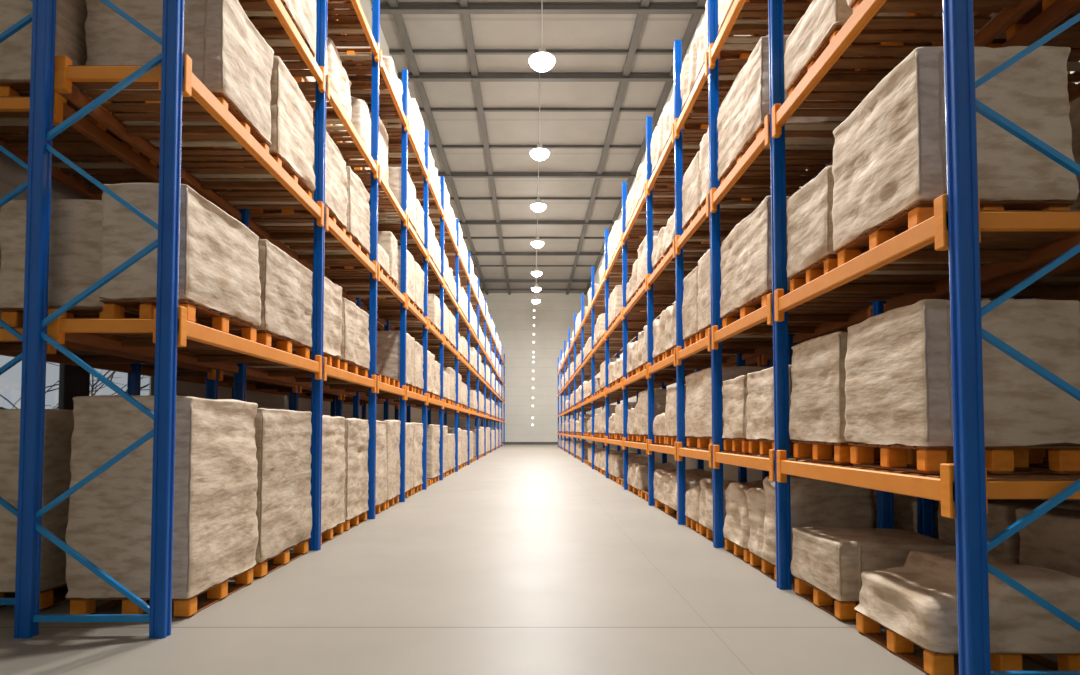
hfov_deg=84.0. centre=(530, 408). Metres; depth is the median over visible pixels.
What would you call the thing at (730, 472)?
wall
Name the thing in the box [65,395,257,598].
load
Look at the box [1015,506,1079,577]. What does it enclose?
load
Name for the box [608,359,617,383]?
load
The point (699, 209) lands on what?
wooden pallet
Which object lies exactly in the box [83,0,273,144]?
load
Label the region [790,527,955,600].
load
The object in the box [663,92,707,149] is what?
load
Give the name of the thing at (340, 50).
wooden pallet
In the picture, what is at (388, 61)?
load
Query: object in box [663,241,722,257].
wooden pallet
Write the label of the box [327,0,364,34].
wooden pallet
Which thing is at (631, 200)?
load
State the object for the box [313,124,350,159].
wooden pallet
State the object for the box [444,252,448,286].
load
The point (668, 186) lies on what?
wooden pallet
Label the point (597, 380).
load
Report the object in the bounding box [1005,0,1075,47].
wooden pallet
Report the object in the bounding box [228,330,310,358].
wooden pallet
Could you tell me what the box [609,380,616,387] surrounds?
wooden pallet
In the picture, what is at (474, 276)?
load
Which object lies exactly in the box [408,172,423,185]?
wooden pallet
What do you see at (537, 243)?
pendant lamp
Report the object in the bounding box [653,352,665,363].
wooden pallet
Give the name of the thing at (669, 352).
wooden pallet
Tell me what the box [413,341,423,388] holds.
load
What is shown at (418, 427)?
load
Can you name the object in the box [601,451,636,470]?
load
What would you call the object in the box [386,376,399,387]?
wooden pallet
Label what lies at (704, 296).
load
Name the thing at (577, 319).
load
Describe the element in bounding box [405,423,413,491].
load
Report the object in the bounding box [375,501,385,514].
wooden pallet
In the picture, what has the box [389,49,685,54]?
beam
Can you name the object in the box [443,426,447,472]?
load
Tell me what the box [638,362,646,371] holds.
wooden pallet
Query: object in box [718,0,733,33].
load
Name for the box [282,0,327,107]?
load
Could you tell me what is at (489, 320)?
load
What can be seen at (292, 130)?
load
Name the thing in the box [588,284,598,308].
load
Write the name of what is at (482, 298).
load
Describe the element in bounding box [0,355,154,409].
window
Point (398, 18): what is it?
beam
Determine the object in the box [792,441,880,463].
wooden pallet
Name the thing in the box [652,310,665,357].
load
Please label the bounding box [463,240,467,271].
load
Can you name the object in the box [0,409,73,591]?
load
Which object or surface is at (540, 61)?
pendant lamp
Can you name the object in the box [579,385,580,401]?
load
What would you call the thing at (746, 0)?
wooden pallet
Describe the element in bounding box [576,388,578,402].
load
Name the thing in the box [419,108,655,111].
beam
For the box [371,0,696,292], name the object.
ceiling
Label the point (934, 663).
wooden pallet
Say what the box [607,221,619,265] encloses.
load
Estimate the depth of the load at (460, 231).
23.18 m
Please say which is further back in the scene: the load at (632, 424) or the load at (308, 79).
the load at (632, 424)
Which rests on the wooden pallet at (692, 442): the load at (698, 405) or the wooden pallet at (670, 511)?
the load at (698, 405)
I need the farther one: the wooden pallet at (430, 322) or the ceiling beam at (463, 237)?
the ceiling beam at (463, 237)
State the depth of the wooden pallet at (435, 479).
17.05 m
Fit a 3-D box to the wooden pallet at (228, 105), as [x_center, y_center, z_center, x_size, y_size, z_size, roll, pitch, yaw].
[-3.322,-2.676,5.762,1.210,0.170,0.990,0,-2,0]
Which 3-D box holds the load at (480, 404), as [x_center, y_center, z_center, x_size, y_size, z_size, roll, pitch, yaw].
[-3.191,-0.440,31.631,1.020,1.045,2.366,0,-2,0]
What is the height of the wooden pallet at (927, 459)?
0.170 m
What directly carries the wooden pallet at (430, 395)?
on the rack at (168, 337)
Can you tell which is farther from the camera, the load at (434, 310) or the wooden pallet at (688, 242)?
the load at (434, 310)
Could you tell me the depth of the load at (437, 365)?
17.31 m
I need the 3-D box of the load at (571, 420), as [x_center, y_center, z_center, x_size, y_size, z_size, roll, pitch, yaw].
[2.895,0.934,36.075,1.066,0.848,2.442,0,-2,0]
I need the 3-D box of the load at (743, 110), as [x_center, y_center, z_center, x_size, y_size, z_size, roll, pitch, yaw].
[2.892,-3.443,7.007,1.039,0.967,1.511,0,-2,0]
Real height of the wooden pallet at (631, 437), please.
0.170 m
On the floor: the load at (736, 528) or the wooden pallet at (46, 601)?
the wooden pallet at (46, 601)
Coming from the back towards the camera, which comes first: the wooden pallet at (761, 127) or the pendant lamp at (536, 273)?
the pendant lamp at (536, 273)
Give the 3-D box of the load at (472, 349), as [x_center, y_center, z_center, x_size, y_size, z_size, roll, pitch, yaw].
[-3.194,-2.431,29.345,1.025,0.984,1.886,0,-2,0]
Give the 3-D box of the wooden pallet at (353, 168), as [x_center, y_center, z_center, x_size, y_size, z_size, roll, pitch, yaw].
[-3.432,-4.224,11.014,0.870,0.170,0.960,0,-2,0]
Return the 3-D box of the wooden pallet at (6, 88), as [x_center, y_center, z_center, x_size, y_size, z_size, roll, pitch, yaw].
[-4.527,-2.679,5.670,0.960,0.170,1.145,0,-2,0]
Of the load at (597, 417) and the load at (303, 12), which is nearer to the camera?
the load at (303, 12)
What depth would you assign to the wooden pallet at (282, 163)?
6.84 m
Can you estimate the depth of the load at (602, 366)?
20.00 m
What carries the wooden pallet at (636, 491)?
on the floor
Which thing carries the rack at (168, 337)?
on the floor
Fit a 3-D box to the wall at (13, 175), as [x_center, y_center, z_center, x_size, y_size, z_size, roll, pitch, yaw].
[-5.450,-5.484,27.058,0.200,15.850,71.700,0,-2,0]
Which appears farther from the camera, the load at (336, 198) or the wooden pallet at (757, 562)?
the load at (336, 198)
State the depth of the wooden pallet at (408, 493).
13.57 m
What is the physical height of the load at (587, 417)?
0.905 m
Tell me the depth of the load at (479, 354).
32.10 m
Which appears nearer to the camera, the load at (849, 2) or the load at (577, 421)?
the load at (849, 2)
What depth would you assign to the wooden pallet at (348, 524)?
9.37 m
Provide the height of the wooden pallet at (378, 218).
0.170 m
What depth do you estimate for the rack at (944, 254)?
5.42 m
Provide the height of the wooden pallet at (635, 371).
0.170 m
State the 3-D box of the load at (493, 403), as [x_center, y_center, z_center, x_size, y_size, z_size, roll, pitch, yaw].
[-3.191,-0.055,43.653,1.020,1.114,2.520,0,-2,0]
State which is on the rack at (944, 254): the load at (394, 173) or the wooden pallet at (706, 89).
the wooden pallet at (706, 89)
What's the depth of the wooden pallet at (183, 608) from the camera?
4.84 m
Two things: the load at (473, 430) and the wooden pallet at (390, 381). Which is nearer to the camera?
the wooden pallet at (390, 381)
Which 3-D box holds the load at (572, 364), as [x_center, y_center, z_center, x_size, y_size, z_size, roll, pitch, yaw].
[2.901,-2.351,36.389,1.038,0.836,2.004,0,-2,0]
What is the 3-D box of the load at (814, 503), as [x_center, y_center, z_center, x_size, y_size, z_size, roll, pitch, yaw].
[2.899,1.114,6.277,1.048,0.870,0.868,0,-2,0]
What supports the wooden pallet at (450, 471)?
on the floor
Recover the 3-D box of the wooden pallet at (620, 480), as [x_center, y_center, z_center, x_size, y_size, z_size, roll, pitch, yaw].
[2.897,1.975,16.010,0.960,0.170,1.438,0,-2,0]
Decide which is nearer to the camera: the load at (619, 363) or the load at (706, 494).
the load at (706, 494)
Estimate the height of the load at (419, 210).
0.865 m
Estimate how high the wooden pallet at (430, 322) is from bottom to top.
0.170 m
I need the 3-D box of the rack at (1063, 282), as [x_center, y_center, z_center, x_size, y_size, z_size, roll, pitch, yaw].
[4.247,-2.093,9.554,1.130,7.850,11.544,0,-2,0]
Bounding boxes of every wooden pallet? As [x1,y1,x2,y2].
[0,82,139,154]
[0,308,138,326]
[0,583,68,610]
[62,152,205,198]
[67,565,254,617]
[84,93,270,160]
[100,300,257,341]
[189,153,312,197]
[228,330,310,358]
[247,0,314,60]
[249,351,340,368]
[250,209,345,233]
[252,538,309,577]
[293,77,314,107]
[309,522,343,545]
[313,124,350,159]
[324,266,388,278]
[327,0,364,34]
[337,48,385,84]
[340,360,367,377]
[343,511,366,530]
[346,232,369,257]
[350,84,389,94]
[351,167,363,169]
[361,296,413,305]
[368,371,385,383]
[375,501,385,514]
[378,218,415,231]
[383,122,401,123]
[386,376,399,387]
[386,495,398,508]
[388,277,396,287]
[389,319,433,326]
[405,488,412,498]
[406,383,412,391]
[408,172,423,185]
[412,484,421,494]
[413,337,448,342]
[413,386,422,394]
[414,304,422,314]
[427,391,433,398]
[427,475,438,484]
[433,394,439,400]
[447,467,454,475]
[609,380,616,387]
[609,433,615,438]
[609,473,622,482]
[616,433,628,440]
[617,311,660,317]
[618,478,623,486]
[627,290,637,304]
[627,368,638,378]
[628,434,639,441]
[628,484,640,496]
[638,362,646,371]
[638,434,654,442]
[640,490,647,501]
[653,185,674,197]
[653,257,662,270]
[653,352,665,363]
[654,435,686,444]
[654,498,677,519]
[662,163,690,167]
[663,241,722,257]
[665,345,675,358]
[667,436,709,445]
[682,123,708,128]
[683,207,755,232]
[684,332,756,347]
[686,436,723,449]
[686,516,699,532]
[687,89,724,117]
[699,323,772,340]
[699,523,724,542]
[701,51,751,89]
[701,198,764,208]
[719,124,824,184]
[721,291,859,327]
[723,438,749,453]
[724,537,750,562]
[725,0,812,42]
[748,439,834,456]
[750,552,775,579]
[787,25,943,100]
[789,255,837,291]
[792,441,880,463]
[793,575,859,620]
[835,201,1074,266]
[848,443,1079,473]
[851,0,991,15]
[854,609,1079,674]
[986,39,1079,82]
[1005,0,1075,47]
[1028,449,1048,466]
[1043,449,1049,462]
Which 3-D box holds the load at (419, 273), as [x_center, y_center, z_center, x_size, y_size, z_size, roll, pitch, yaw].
[-3.192,-2.972,14.638,1.015,1.040,1.110,0,-2,0]
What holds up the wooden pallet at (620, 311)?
on the rack at (944, 254)
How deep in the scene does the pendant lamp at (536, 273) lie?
42.03 m
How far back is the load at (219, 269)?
4.78 m
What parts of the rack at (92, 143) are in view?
rail, rail, post, post, post, post, post, post, post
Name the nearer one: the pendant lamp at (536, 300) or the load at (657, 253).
the load at (657, 253)
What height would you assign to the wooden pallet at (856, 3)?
0.170 m
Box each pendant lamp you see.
[529,0,554,71]
[530,72,549,160]
[530,141,545,211]
[531,188,543,247]
[531,248,540,291]
[531,267,541,276]
[532,296,540,303]
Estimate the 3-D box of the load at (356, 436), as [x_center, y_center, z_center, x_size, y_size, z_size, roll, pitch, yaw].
[-3.196,0.902,9.452,1.012,1.515,1.204,0,-2,0]
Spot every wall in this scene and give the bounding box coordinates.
[0,0,479,428]
[480,293,586,441]
[587,8,1079,500]
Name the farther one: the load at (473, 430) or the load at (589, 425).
the load at (473, 430)
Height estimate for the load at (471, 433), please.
1.282 m
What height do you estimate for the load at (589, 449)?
0.579 m
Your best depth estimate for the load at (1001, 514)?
4.86 m
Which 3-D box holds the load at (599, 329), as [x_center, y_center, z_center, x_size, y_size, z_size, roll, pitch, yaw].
[2.893,-2.887,21.935,1.072,0.899,2.331,0,-2,0]
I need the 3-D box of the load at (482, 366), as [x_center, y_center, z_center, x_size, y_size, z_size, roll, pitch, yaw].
[-3.200,-2.168,33.920,1.038,0.778,2.124,0,-2,0]
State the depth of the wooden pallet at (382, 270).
10.91 m
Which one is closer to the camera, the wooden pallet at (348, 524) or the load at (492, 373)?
the wooden pallet at (348, 524)
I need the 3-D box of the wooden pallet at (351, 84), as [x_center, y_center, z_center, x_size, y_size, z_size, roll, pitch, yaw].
[-3.197,-6.235,12.150,0.960,0.170,1.010,0,-2,0]
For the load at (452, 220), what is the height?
0.886 m
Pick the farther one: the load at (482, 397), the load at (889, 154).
the load at (482, 397)
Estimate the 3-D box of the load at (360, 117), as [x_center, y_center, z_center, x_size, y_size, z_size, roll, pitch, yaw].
[-3.436,-4.986,11.041,0.958,1.354,1.068,0,-2,0]
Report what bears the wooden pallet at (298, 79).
on the rack at (168, 337)
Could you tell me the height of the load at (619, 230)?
0.594 m
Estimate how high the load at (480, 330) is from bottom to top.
0.852 m
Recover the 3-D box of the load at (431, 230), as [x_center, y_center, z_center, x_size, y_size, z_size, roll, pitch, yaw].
[-3.194,-4.621,16.176,1.019,0.982,1.396,0,-2,0]
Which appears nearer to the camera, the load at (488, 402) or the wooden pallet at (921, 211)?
the wooden pallet at (921, 211)
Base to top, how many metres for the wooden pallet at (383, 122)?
0.170 m
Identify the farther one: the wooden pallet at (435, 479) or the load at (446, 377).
the load at (446, 377)
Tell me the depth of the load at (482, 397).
33.58 m
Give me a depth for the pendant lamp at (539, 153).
23.84 m
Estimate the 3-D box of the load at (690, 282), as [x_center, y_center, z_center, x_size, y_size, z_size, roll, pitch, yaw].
[2.893,-1.597,9.123,1.017,0.985,0.830,0,-2,0]
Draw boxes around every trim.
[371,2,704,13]
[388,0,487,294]
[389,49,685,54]
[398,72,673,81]
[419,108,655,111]
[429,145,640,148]
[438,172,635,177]
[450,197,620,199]
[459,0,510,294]
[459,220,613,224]
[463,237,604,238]
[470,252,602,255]
[473,265,594,266]
[479,279,590,282]
[480,289,585,289]
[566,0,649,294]
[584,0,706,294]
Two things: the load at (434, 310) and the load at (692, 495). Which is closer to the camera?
the load at (692, 495)
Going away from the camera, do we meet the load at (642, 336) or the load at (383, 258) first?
the load at (383, 258)
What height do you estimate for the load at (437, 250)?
0.795 m
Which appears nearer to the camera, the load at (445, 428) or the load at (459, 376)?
the load at (445, 428)
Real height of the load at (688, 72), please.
0.872 m
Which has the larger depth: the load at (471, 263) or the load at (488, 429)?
the load at (488, 429)
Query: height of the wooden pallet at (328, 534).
0.170 m
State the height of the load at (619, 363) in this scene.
0.607 m
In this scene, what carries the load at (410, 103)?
on the wooden pallet
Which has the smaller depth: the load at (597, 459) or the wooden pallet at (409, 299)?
the wooden pallet at (409, 299)
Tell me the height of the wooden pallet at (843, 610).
0.170 m
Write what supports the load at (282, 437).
on the wooden pallet at (260, 570)
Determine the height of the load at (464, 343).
0.824 m
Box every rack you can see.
[0,0,398,604]
[14,0,504,638]
[558,0,1079,674]
[685,0,1079,537]
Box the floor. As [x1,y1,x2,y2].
[0,444,1057,674]
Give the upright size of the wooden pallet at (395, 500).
0.170 m
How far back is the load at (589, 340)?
24.79 m
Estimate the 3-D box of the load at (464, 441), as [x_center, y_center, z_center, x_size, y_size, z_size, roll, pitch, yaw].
[-3.197,1.526,24.560,1.021,1.323,2.172,0,-2,0]
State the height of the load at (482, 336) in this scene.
0.781 m
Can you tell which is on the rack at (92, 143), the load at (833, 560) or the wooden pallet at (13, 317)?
the wooden pallet at (13, 317)
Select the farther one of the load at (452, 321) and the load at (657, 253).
the load at (452, 321)
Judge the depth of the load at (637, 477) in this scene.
13.56 m
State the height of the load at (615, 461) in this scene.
0.599 m
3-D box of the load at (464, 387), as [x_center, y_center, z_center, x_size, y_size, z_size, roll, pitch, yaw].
[-3.195,-0.604,24.653,1.035,0.885,2.138,0,-2,0]
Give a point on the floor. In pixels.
(524, 559)
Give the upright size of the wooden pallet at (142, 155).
0.170 m
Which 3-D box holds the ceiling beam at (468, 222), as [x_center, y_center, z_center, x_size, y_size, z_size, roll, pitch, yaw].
[0.250,-12.791,41.172,11.200,0.260,0.220,0,-2,0]
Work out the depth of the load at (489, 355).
38.99 m
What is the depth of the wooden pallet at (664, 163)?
11.28 m
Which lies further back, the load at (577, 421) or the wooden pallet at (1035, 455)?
the load at (577, 421)
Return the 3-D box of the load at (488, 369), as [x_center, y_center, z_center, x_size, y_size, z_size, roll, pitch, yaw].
[-3.195,-2.174,38.645,1.035,1.119,2.686,0,-2,0]
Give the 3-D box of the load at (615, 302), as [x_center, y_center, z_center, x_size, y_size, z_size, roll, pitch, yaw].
[2.891,-3.045,17.869,1.020,0.931,1.862,0,-2,0]
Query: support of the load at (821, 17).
on the wooden pallet at (837, 28)
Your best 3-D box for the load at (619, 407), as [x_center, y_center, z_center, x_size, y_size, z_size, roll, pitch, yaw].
[2.892,0.251,16.264,1.029,0.831,1.882,0,-2,0]
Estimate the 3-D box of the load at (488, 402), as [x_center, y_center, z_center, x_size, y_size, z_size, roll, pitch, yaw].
[-3.194,-0.126,38.647,1.025,0.906,2.541,0,-2,0]
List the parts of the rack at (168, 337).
post, rail, rail, post, post, post, post, post, post, post, post, post, post, post, post, post, post, post, post, post, post, post, post, post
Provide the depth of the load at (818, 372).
5.03 m
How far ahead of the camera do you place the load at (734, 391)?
7.06 m
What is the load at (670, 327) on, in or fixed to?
on the wooden pallet
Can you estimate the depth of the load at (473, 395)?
28.35 m
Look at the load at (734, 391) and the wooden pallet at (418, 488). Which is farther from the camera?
the wooden pallet at (418, 488)
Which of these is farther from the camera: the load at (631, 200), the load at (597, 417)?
the load at (597, 417)
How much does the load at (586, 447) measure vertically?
0.601 m
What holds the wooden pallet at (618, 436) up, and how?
on the rack at (944, 254)
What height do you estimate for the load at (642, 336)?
0.817 m
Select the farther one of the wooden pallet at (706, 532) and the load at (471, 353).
the load at (471, 353)
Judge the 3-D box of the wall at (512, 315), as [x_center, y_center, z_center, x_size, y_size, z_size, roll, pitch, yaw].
[0.250,-4.236,62.786,11.200,15.850,0.200,0,-2,0]
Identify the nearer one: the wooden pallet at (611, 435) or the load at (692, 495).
the load at (692, 495)
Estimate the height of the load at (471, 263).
1.043 m
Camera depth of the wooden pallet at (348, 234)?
9.48 m
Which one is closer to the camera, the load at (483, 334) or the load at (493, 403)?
the load at (483, 334)
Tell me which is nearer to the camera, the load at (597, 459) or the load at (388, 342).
the load at (388, 342)
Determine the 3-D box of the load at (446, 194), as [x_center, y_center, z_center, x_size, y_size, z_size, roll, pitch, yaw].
[-3.194,-6.608,19.154,1.019,1.062,1.614,0,-2,0]
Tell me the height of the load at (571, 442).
0.658 m
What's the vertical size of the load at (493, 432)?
1.335 m
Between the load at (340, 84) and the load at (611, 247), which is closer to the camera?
the load at (340, 84)
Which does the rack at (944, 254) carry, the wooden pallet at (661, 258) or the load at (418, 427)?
the wooden pallet at (661, 258)
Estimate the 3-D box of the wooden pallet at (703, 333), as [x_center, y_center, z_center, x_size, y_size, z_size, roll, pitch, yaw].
[2.897,-1.047,8.292,0.960,0.170,0.700,0,-2,0]
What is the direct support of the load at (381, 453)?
on the wooden pallet
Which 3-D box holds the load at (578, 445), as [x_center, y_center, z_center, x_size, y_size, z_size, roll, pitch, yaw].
[2.900,2.098,31.136,1.038,0.639,2.394,0,-2,0]
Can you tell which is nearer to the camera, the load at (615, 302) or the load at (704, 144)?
the load at (704, 144)
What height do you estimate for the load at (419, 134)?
1.043 m
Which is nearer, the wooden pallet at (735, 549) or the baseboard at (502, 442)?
the wooden pallet at (735, 549)
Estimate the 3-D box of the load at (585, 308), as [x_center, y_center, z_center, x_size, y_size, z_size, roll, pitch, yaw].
[2.898,-4.434,29.193,1.014,0.696,2.203,0,-2,0]
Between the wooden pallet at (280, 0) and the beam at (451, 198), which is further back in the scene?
the beam at (451, 198)
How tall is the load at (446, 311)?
1.050 m
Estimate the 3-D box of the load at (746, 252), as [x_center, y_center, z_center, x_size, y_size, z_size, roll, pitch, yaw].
[2.894,-1.680,6.880,1.029,0.995,1.591,0,-2,0]
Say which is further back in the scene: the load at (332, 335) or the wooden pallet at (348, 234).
the wooden pallet at (348, 234)
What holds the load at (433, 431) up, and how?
on the wooden pallet
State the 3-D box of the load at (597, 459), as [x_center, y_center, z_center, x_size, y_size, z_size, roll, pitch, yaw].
[2.899,1.825,21.872,1.053,0.537,2.114,0,-2,0]
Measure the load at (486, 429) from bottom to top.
1.410 m
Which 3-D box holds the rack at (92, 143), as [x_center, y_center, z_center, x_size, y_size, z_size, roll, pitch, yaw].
[-4.517,-2.699,11.526,1.130,9.200,13.244,0,-2,0]
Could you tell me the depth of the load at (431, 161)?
16.42 m
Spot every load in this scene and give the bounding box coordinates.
[0,0,87,93]
[0,199,138,315]
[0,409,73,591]
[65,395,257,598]
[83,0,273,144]
[99,183,260,325]
[181,147,201,181]
[187,56,315,191]
[229,239,311,346]
[254,0,315,55]
[254,408,311,562]
[275,272,342,357]
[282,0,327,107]
[310,298,369,368]
[310,415,345,532]
[312,127,347,227]
[327,37,351,141]
[344,418,368,519]
[345,166,369,252]
[350,96,370,169]
[367,420,387,505]
[368,331,414,385]
[369,113,388,185]
[369,231,397,283]
[369,244,389,274]
[378,420,400,499]
[382,56,402,107]
[388,167,416,229]
[397,245,414,301]
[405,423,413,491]
[408,90,413,136]
[411,98,424,163]
[412,422,422,486]
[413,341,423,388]
[414,261,423,312]
[416,199,423,243]
[427,350,434,392]
[427,424,439,477]
[428,216,434,262]
[428,294,440,330]
[429,148,434,188]
[434,167,440,203]
[434,237,440,272]
[434,360,439,395]
[439,177,449,223]
[439,299,449,340]
[443,367,455,400]
[443,371,449,398]
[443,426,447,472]
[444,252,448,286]
[447,433,454,470]
[448,268,456,299]
[448,428,461,464]
[449,206,456,243]
[449,310,455,347]
[453,276,462,311]
[456,218,463,258]
[458,332,462,354]
[458,373,461,403]
[460,287,467,319]
[460,336,467,360]
[461,382,467,405]
[461,429,480,455]
[461,430,467,463]
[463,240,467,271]
[464,427,483,453]
[470,257,473,286]
[470,303,472,328]
[470,347,476,370]
[470,350,473,366]
[470,389,481,410]
[470,390,477,409]
[470,431,472,459]
[473,271,477,293]
[473,310,476,335]
[479,325,481,343]
[479,354,481,375]
[481,292,484,313]
[481,332,484,349]
[481,363,484,378]
[481,394,483,411]
[483,334,487,354]
[486,365,489,384]
[486,427,489,450]
[486,429,487,451]
[487,399,489,413]
[488,313,490,328]
[488,342,490,358]
[491,430,494,447]
[491,431,492,448]
[492,320,494,338]
[492,373,494,389]
[492,401,494,415]
[570,362,573,377]
[570,418,578,431]
[570,441,587,451]
[575,313,579,335]
[575,354,579,370]
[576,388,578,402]
[576,420,578,431]
[576,443,597,455]
[578,414,591,431]
[579,307,587,327]
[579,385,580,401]
[579,445,599,458]
[583,343,587,359]
[583,381,588,398]
[587,337,590,353]
[587,377,599,396]
[587,417,591,431]
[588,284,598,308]
[588,448,616,462]
[593,313,604,345]
[594,413,600,432]
[594,452,600,467]
[599,258,604,284]
[599,405,615,432]
[600,358,620,388]
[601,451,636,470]
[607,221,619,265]
[608,285,622,326]
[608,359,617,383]
[608,413,614,432]
[608,454,647,476]
[615,402,637,433]
[616,217,621,248]
[616,358,622,379]
[625,182,635,227]
[626,259,637,302]
[627,341,637,372]
[627,403,637,433]
[627,463,676,489]
[635,159,666,207]
[637,231,658,288]
[637,388,666,434]
[638,325,646,366]
[651,112,663,172]
[652,227,664,267]
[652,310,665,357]
[653,413,664,434]
[653,468,711,510]
[662,209,683,253]
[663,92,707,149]
[665,301,684,350]
[665,385,685,435]
[680,37,696,109]
[682,151,701,228]
[682,266,698,339]
[685,366,770,436]
[685,486,700,521]
[695,1,768,80]
[697,249,738,330]
[699,127,708,204]
[699,478,763,530]
[717,35,854,180]
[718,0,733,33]
[720,196,789,317]
[722,375,747,438]
[723,482,751,548]
[746,365,792,439]
[746,475,875,564]
[784,0,942,90]
[786,165,862,278]
[789,331,850,442]
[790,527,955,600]
[832,46,1078,251]
[844,299,1079,445]
[846,0,854,7]
[854,551,1079,652]
[873,490,938,539]
[937,499,1079,563]
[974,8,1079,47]
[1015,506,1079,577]
[1069,97,1079,209]
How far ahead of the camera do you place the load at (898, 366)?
3.67 m
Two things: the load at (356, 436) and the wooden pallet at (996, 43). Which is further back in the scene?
the load at (356, 436)
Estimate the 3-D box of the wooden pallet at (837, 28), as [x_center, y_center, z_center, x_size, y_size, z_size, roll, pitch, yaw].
[2.897,-2.936,5.206,0.960,0.170,0.920,0,-2,0]
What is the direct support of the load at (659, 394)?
on the wooden pallet
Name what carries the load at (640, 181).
on the wooden pallet
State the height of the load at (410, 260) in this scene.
1.034 m
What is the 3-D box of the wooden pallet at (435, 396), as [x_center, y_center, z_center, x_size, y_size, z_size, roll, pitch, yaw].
[-3.197,-0.329,17.375,0.960,0.170,0.994,0,-2,0]
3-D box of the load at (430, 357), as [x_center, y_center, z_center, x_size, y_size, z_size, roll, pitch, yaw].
[-3.194,-1.006,16.083,1.019,1.090,1.465,0,-2,0]
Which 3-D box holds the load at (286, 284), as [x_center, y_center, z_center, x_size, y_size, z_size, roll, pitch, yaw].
[-3.195,-1.266,6.790,1.021,0.961,1.349,0,-2,0]
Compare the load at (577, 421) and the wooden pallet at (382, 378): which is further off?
the load at (577, 421)
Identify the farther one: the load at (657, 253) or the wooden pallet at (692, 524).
the load at (657, 253)
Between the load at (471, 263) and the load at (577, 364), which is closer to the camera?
the load at (471, 263)
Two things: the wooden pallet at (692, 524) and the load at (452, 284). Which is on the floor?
the wooden pallet at (692, 524)
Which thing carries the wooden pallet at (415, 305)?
on the rack at (168, 337)
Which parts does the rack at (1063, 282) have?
post, post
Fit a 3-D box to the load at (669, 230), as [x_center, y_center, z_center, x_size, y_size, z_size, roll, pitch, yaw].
[2.898,-3.147,10.433,1.055,0.614,1.211,0,-2,0]
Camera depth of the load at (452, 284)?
20.64 m
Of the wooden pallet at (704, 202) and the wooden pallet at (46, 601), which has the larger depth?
the wooden pallet at (704, 202)
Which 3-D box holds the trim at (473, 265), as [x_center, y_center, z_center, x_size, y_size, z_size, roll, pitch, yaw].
[0.250,-12.469,52.267,11.200,0.130,0.120,0,-2,0]
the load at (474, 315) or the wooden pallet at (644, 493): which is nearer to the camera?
the wooden pallet at (644, 493)
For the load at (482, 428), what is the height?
1.515 m
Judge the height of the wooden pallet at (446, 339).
0.170 m
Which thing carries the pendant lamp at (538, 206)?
hanging from the ceiling
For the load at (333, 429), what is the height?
1.538 m
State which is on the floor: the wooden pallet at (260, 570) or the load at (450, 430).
the wooden pallet at (260, 570)
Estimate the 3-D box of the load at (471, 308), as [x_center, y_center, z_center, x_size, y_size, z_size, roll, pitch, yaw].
[-3.191,-4.261,27.049,1.020,1.023,1.935,0,-2,0]
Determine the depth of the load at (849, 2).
4.52 m
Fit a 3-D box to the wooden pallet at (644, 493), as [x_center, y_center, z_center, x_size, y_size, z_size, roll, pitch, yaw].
[2.897,1.858,12.659,0.960,0.170,1.172,0,-2,0]
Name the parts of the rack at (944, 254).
post, post, post, post, post, post, post, post, post, post, post, post, post, post, post, post, post, post, post, post, post, rail, rail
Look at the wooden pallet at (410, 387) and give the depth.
13.72 m
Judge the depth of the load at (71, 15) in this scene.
5.11 m
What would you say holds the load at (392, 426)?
on the wooden pallet
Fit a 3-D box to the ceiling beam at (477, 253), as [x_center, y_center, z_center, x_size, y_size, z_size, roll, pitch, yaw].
[0.250,-12.536,48.467,11.200,0.260,0.220,0,-2,0]
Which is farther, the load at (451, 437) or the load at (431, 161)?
the load at (451, 437)
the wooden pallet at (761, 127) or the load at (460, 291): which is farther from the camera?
the load at (460, 291)
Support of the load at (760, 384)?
on the wooden pallet at (762, 447)
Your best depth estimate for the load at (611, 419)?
17.76 m
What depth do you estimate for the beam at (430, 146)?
30.22 m
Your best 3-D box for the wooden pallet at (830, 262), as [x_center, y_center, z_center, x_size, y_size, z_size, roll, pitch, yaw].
[2.897,-1.153,5.243,0.960,0.170,0.760,0,-2,0]
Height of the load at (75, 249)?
0.936 m
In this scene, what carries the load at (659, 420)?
on the wooden pallet
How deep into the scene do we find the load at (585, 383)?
26.91 m
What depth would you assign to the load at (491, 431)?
41.18 m
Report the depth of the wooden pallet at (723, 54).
8.13 m
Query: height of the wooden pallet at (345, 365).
0.170 m
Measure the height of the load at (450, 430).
1.407 m
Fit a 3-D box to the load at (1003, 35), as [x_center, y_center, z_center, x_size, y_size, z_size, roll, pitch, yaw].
[4.260,-3.441,5.321,1.006,0.846,0.839,0,-2,0]
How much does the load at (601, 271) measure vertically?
0.656 m
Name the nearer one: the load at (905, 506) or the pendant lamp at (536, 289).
the load at (905, 506)
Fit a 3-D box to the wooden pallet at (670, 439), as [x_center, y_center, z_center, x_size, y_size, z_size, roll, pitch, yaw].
[2.897,0.545,10.312,0.960,0.170,0.810,0,-2,0]
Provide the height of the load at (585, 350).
0.685 m
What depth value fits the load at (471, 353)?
27.67 m
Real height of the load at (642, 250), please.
0.893 m
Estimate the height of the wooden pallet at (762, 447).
0.170 m
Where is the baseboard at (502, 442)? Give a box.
[502,442,557,443]

